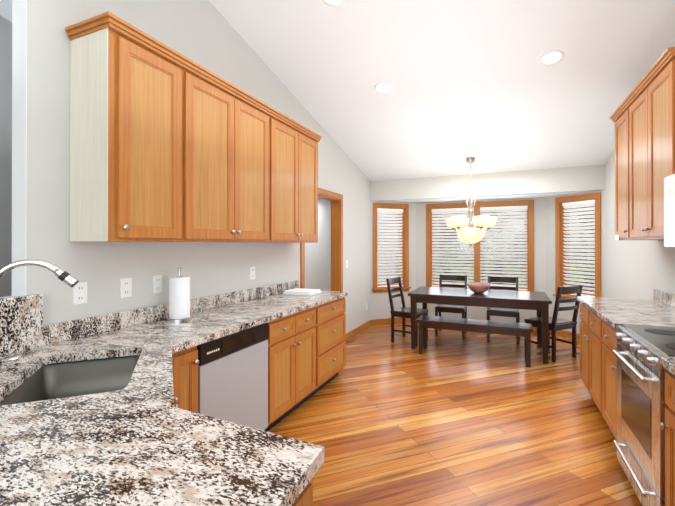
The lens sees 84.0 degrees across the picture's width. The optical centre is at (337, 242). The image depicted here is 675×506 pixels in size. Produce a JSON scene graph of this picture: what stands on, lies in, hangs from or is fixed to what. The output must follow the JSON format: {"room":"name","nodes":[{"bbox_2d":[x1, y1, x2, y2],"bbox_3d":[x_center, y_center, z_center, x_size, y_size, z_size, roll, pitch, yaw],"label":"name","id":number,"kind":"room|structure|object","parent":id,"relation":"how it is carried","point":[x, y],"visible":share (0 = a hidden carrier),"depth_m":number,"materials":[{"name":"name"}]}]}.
{"room":"dining room and kitchen","nodes":[
{"label":"dining room and kitchen","id":0,"kind":"room"},
{"bbox_2d":[0,16,11,296],"bbox_3d":[-2.698,-0.897,4.379,0.120,4.700,10.320,0,0,24],"label":"wall","id":1,"kind":"structure","parent":0,"point":[5,25],"depth_m":3.44,"materials":[{"name":"grey paint"}]},
{"bbox_2d":[0,0,369,332],"bbox_3d":[-1.221,-0.903,2.780,0.124,4.700,8.600,0,0,24],"label":"wall","id":2,"kind":"structure","parent":0,"point":[204,34],"depth_m":2.38,"materials":[{"name":"white paint"}]},
{"bbox_2d":[73,282,86,304],"bbox_3d":[-1.447,0.285,2.110,0.007,0.120,0.075,0,0,24],"label":"electrical outlet plate","id":3,"kind":"object","parent":2,"relation":"attached to","point":[79,292],"visible":1,"depth_m":2.11,"materials":[{"name":"white plastic"}]},
{"bbox_2d":[120,278,131,297],"bbox_3d":[-1.333,0.286,2.366,0.007,0.120,0.075,0,0,24],"label":"electrical outlet plate","id":4,"kind":"object","parent":2,"relation":"attached to","point":[125,287],"visible":1,"depth_m":2.36,"materials":[{"name":"white plastic"}]},
{"bbox_2d":[66,15,196,241],"bbox_3d":[-1.206,-0.577,2.255,0.328,1.145,0.568,0,0,24],"label":"upper cabinet","id":5,"kind":"object","parent":2,"relation":"attached to","point":[168,144],"depth_m":2.05,"materials":[{"name":"brown wood"}]},
{"bbox_2d":[153,275,161,292],"bbox_3d":[-1.238,0.287,2.581,0.007,0.120,0.075,0,0,24],"label":"electrical outlet plate","id":6,"kind":"object","parent":2,"relation":"attached to","point":[157,283],"visible":1,"depth_m":2.58,"materials":[{"name":"white plastic"}]},
{"bbox_2d":[197,67,276,242],"bbox_3d":[-0.927,-0.575,2.881,0.328,1.145,1.116,0,0,24],"label":"upper cabinet","id":7,"kind":"object","parent":2,"relation":"attached to","point":[237,134],"depth_m":2.81,"materials":[{"name":"brown wood"}]},
{"bbox_2d":[250,267,254,279],"bbox_3d":[-0.804,0.290,3.554,0.007,0.120,0.075,0,0,24],"label":"electrical outlet plate","id":8,"kind":"object","parent":2,"relation":"attached to","point":[252,272],"visible":1,"depth_m":3.55,"materials":[{"name":"white plastic"}]},
{"bbox_2d":[277,111,320,242],"bbox_3d":[-0.556,-0.573,3.714,0.328,1.145,1.020,0,0,24],"label":"upper cabinet","id":9,"kind":"object","parent":2,"relation":"attached to","point":[297,146],"depth_m":3.66,"materials":[{"name":"brown wood"}]},
{"bbox_2d":[300,188,342,291],"bbox_3d":[-0.240,0.377,4.977,0.156,2.155,1.230,0,0,24],"label":"door frame","id":10,"kind":"structure","parent":2,"relation":"attached to","point":[335,199],"depth_m":5.44,"materials":[{"name":"brown wood"}]},
{"bbox_2d":[345,317,579,339],"bbox_3d":[1.179,1.413,5.272,4.730,0.085,5.280,0,0,24],"label":"baseboard","id":11,"kind":"structure","parent":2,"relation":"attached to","point":[399,319],"depth_m":6.21,"materials":[{"name":"brown wood"}]},
{"bbox_2d":[305,198,330,290],"bbox_3d":[-1.036,-0.891,6.266,0.120,4.700,5.520,0,0,24],"label":"wall","id":12,"kind":"structure","parent":0,"point":[318,265],"depth_m":7.70,"materials":[{"name":"grey paint"}]},
{"bbox_2d":[0,0,674,202],"bbox_3d":[-0.082,-1.924,3.152,5.900,2.345,10.440,0,0,24],"label":"ceiling","id":13,"kind":"structure","parent":0,"point":[482,85],"depth_m":3.64,"materials":[{"name":"white paint"}]},
{"bbox_2d":[323,0,344,6],"bbox_3d":[-0.030,-1.898,2.891,0.196,0.046,0.193,0,0,24],"label":"recessed light","id":14,"kind":"object","parent":13,"relation":"in","point":[334,3],"visible":1,"depth_m":2.95,"materials":[{"name":"white"}]},
{"bbox_2d":[374,82,392,93],"bbox_3d":[0.486,-1.635,3.978,0.196,0.046,0.193,0,0,24],"label":"recessed light","id":15,"kind":"object","parent":13,"relation":"in","point":[383,88],"visible":1,"depth_m":3.97,"materials":[{"name":"white"}]},
{"bbox_2d":[446,157,496,246],"bbox_3d":[1.942,-0.588,5.476,0.710,1.298,0.692,0,0,24],"label":"pendant chandelier","id":16,"kind":"object","parent":13,"relation":"hanging from","point":[470,234],"visible":1,"depth_m":5.34,"materials":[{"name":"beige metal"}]},
{"bbox_2d":[539,50,563,65],"bbox_3d":[1.903,-1.640,3.335,0.196,0.046,0.193,0,0,24],"label":"recessed light","id":17,"kind":"object","parent":13,"relation":"in","point":[552,57],"visible":1,"depth_m":3.33,"materials":[{"name":"white"}]},
{"bbox_2d":[267,321,641,505],"bbox_3d":[-0.164,1.499,3.177,5.720,0.100,10.440,0,0,24],"label":"floor","id":18,"kind":"structure","parent":0,"point":[450,418],"depth_m":2.92,"materials":[{"name":"brown wood"}]},
{"bbox_2d":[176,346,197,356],"bbox_3d":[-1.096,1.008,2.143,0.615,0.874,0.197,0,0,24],"label":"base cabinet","id":19,"kind":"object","parent":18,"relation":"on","point":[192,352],"depth_m":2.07,"materials":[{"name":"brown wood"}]},
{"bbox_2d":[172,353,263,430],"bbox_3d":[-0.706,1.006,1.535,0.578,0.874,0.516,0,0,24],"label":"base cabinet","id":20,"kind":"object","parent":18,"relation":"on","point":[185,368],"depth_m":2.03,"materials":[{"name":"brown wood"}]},
{"bbox_2d":[0,280,347,505],"bbox_3d":[-0.368,0.417,2.338,1.787,0.303,3.535,0,0,24],"label":"countertop","id":21,"kind":"structure","parent":20,"relation":"on","point":[140,439],"depth_m":1.05,"materials":[{"name":"multicoloured stone"}]},
{"bbox_2d":[0,259,78,364],"bbox_3d":[-1.218,0.297,1.485,0.240,0.462,0.247,0,0,24],"label":"gooseneck faucet","id":22,"kind":"object","parent":21,"relation":"on","point":[67,278],"visible":1,"depth_m":1.49,"materials":[{"name":"silver metal"}]},
{"bbox_2d":[0,355,139,405],"bbox_3d":[-1.062,0.674,1.547,0.460,0.213,0.650,0,0,-22],"label":"sink basin","id":23,"kind":"object","parent":21,"relation":"in","point":[69,379],"visible":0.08,"depth_m":1.79,"materials":[{"name":"grey metal"}]},
{"bbox_2d":[166,268,192,321],"bbox_3d":[-1.089,0.352,2.591,0.170,0.359,0.170,0,0,24],"label":"paper towel holder","id":24,"kind":"object","parent":21,"relation":"on","point":[179,298],"visible":1,"depth_m":2.54,"materials":[{"name":"white paper"}]},
{"bbox_2d":[283,288,321,295],"bbox_3d":[-0.363,0.516,3.915,0.320,0.040,0.260,0,0,24],"label":"dish towel","id":25,"kind":"object","parent":21,"relation":"on","point":[303,292],"visible":1,"depth_m":3.83,"materials":[{"name":"white fabric"}]},
{"bbox_2d":[197,322,267,429],"bbox_3d":[-0.894,1.011,2.528,0.576,0.870,0.664,0,0,24],"label":"dishwasher","id":26,"kind":"object","parent":18,"relation":"on","point":[233,377],"visible":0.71,"depth_m":2.40,"materials":[{"name":"silver metal"}]},
{"bbox_2d":[264,312,299,430],"bbox_3d":[-0.691,1.011,3.051,0.615,0.874,0.445,0,0,24],"label":"base cabinet","id":27,"kind":"object","parent":18,"relation":"on","point":[283,332],"depth_m":2.92,"materials":[{"name":"brown wood"}]},
{"bbox_2d":[300,305,319,404],"bbox_3d":[-0.560,1.012,3.345,0.615,0.874,0.447,0,0,24],"label":"base cabinet","id":28,"kind":"object","parent":18,"relation":"on","point":[306,354],"depth_m":3.32,"materials":[{"name":"brown wood"}]},
{"bbox_2d":[320,297,345,388],"bbox_3d":[-0.342,1.014,3.833,0.615,0.874,0.778,0,0,24],"label":"base cabinet","id":29,"kind":"object","parent":18,"relation":"on","point":[332,313],"depth_m":3.75,"materials":[{"name":"brown wood"}]},
{"bbox_2d":[386,276,428,345],"bbox_3d":[1.037,0.997,5.574,0.496,0.931,0.440,0,0,34],"label":"chair","id":30,"kind":"object","parent":18,"relation":"on","point":[403,312],"visible":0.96,"depth_m":5.50,"materials":[{"name":"brown wood"}]},
{"bbox_2d":[435,274,466,338],"bbox_3d":[1.822,0.998,5.992,0.440,0.931,0.496,0,0,24],"label":"dining chair","id":31,"kind":"object","parent":18,"relation":"on","point":[461,309],"visible":0.52,"depth_m":5.98,"materials":[{"name":"brown wood"}]},
{"bbox_2d":[416,315,533,367],"bbox_3d":[1.710,1.229,4.757,1.360,0.450,0.350,0,0,24],"label":"bench","id":32,"kind":"object","parent":18,"relation":"on","point":[425,322],"visible":1,"depth_m":4.64,"materials":[{"name":"brown wood"}]},
{"bbox_2d":[408,286,551,363],"bbox_3d":[1.933,1.075,5.194,1.720,0.760,0.930,0,0,24],"label":"dining table","id":33,"kind":"object","parent":18,"relation":"on","point":[539,302],"visible":0.92,"depth_m":4.91,"materials":[{"name":"brown wood"}]},
{"bbox_2d":[467,282,490,292],"bbox_3d":[1.941,0.629,5.154,0.316,0.130,0.316,0,0,24],"label":"centerpiece","id":34,"kind":"object","parent":33,"relation":"on","point":[477,287],"visible":1,"depth_m":5.07,"materials":[{"name":"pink ceramic"}]},
{"bbox_2d":[487,276,519,343],"bbox_3d":[2.507,0.997,5.686,0.440,0.931,0.496,0,0,24],"label":"dining chair","id":35,"kind":"object","parent":18,"relation":"on","point":[502,312],"visible":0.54,"depth_m":5.58,"materials":[{"name":"brown wood"}]},
{"bbox_2d":[524,285,582,361],"bbox_3d":[2.753,0.994,4.786,0.440,0.931,0.496,0,0,-26],"label":"chair","id":36,"kind":"object","parent":18,"relation":"on","point":[555,323],"visible":0.83,"depth_m":4.63,"materials":[{"name":"brown wood"}]},
{"bbox_2d":[580,304,599,410],"bbox_3d":[2.496,1.012,3.180,0.614,0.874,0.933,0,0,24],"label":"base cabinet","id":37,"kind":"object","parent":18,"relation":"on","point":[598,358],"depth_m":3.24,"materials":[{"name":"brown wood"}]},
{"bbox_2d":[600,318,659,440],"bbox_3d":[2.211,1.009,2.540,0.614,0.874,0.467,0,0,24],"label":"base cabinet","id":38,"kind":"object","parent":18,"relation":"on","point":[608,341],"depth_m":2.69,"materials":[{"name":"brown wood"}]},
{"bbox_2d":[613,324,674,505],"bbox_3d":[1.929,0.915,1.992,0.649,1.060,0.755,0,0,24],"label":"range oven","id":39,"kind":"object","parent":18,"relation":"on","point":[639,443],"visible":0.96,"depth_m":2.01,"materials":[{"name":"silver metal"}]},
{"bbox_2d":[660,371,674,505],"bbox_3d":[1.696,1.006,1.386,0.614,0.874,0.533,0,0,24],"label":"base cabinet","id":40,"kind":"object","parent":18,"relation":"on","point":[669,426],"depth_m":1.69,"materials":[{"name":"brown wood"}]},
{"bbox_2d":[577,289,674,374],"bbox_3d":[2.023,0.499,2.140,0.632,0.139,3.240,0,0,24],"label":"countertop","id":41,"kind":"structure","parent":40,"relation":"on","point":[659,310],"depth_m":2.94,"materials":[{"name":"multicoloured stone"}]},
{"bbox_2d":[370,165,605,333],"bbox_3d":[2.342,-0.890,6.354,3.720,4.700,0.830,0,0,24],"label":"wall","id":42,"kind":"structure","parent":0,"point":[585,179],"depth_m":6.17,"materials":[{"name":"white paint"}]},
{"bbox_2d":[372,203,410,292],"bbox_3d":[0.958,0.096,6.863,0.774,1.610,0.185,0,0,-21],"label":"window","id":43,"kind":"structure","parent":42,"relation":"in","point":[405,250],"depth_m":6.91,"materials":[{"name":"brown wood"}]},
{"bbox_2d":[377,208,402,286],"bbox_3d":[0.956,0.095,6.868,0.540,1.418,0.060,0,0,-21],"label":"window blind","id":44,"kind":"object","parent":43,"relation":"attached to","point":[382,215],"visible":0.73,"depth_m":6.86,"materials":[{"name":"white plastic"}]},
{"bbox_2d":[426,200,533,290],"bbox_3d":[2.467,0.095,6.615,1.813,1.610,0.185,0,0,24],"label":"window","id":45,"kind":"structure","parent":42,"relation":"in","point":[529,204],"depth_m":6.55,"materials":[{"name":"brown wood"}]},
{"bbox_2d":[432,206,526,289],"bbox_3d":[2.469,0.094,6.620,1.579,1.418,0.060,0,0,24],"label":"window blind","id":46,"kind":"object","parent":45,"relation":"attached to","point":[510,209],"visible":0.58,"depth_m":6.54,"materials":[{"name":"white plastic"}]},
{"bbox_2d":[553,192,601,302],"bbox_3d":[3.650,0.092,5.663,0.185,1.610,0.750,0,0,-21],"label":"window","id":47,"kind":"structure","parent":42,"relation":"in","point":[559,244],"depth_m":5.83,"materials":[{"name":"brown wood"}]},
{"bbox_2d":[562,200,594,296],"bbox_3d":[3.654,0.091,5.664,0.060,1.418,0.516,0,0,-21],"label":"window blind","id":48,"kind":"object","parent":47,"relation":"attached to","point":[578,204],"visible":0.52,"depth_m":5.65,"materials":[{"name":"white plastic"}]},
{"bbox_2d":[605,149,674,299],"bbox_3d":[2.068,-0.908,1.315,0.120,4.700,8.600,0,0,24],"label":"wall","id":49,"kind":"structure","parent":0,"point":[639,269],"depth_m":4.19,"materials":[{"name":"white paint"}]},
{"bbox_2d":[610,107,621,239],"bbox_3d":[2.703,-0.611,3.297,0.327,1.180,0.542,0,0,24],"label":"upper cabinet","id":50,"kind":"object","parent":49,"relation":"attached to","point":[617,117],"depth_m":3.50,"materials":[{"name":"brown wood"}]},
{"bbox_2d":[622,47,674,239],"bbox_3d":[2.451,-0.613,2.733,0.327,1.180,1.005,0,0,24],"label":"upper cabinet","id":51,"kind":"object","parent":49,"relation":"attached to","point":[643,116],"depth_m":2.77,"materials":[{"name":"brown wood"}]},
{"bbox_2d":[658,167,674,246],"bbox_3d":[2.068,-0.191,1.937,0.381,0.430,0.750,0,0,24],"label":"microwave","id":52,"kind":"object","parent":49,"relation":"attached to","point":[666,183],"depth_m":2.32,"materials":[{"name":"white plastic"}]},
{"bbox_2d":[674,51,674,166],"bbox_3d":[2.102,-0.786,1.924,0.307,0.760,0.750,0,0,24],"label":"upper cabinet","id":53,"kind":"object","parent":49,"relation":"attached to","point":[674,51],"depth_m":2.35,"materials":[{"name":"brown wood"}]},
{"label":"outside","id":54,"kind":"structure","parent":0,"visible":0},
{"bbox_2d":[396,206,594,291],"bbox_3d":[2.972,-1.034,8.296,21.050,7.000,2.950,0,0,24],"label":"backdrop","id":55,"kind":"structure","parent":54,"point":[509,251],"depth_m":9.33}
]}

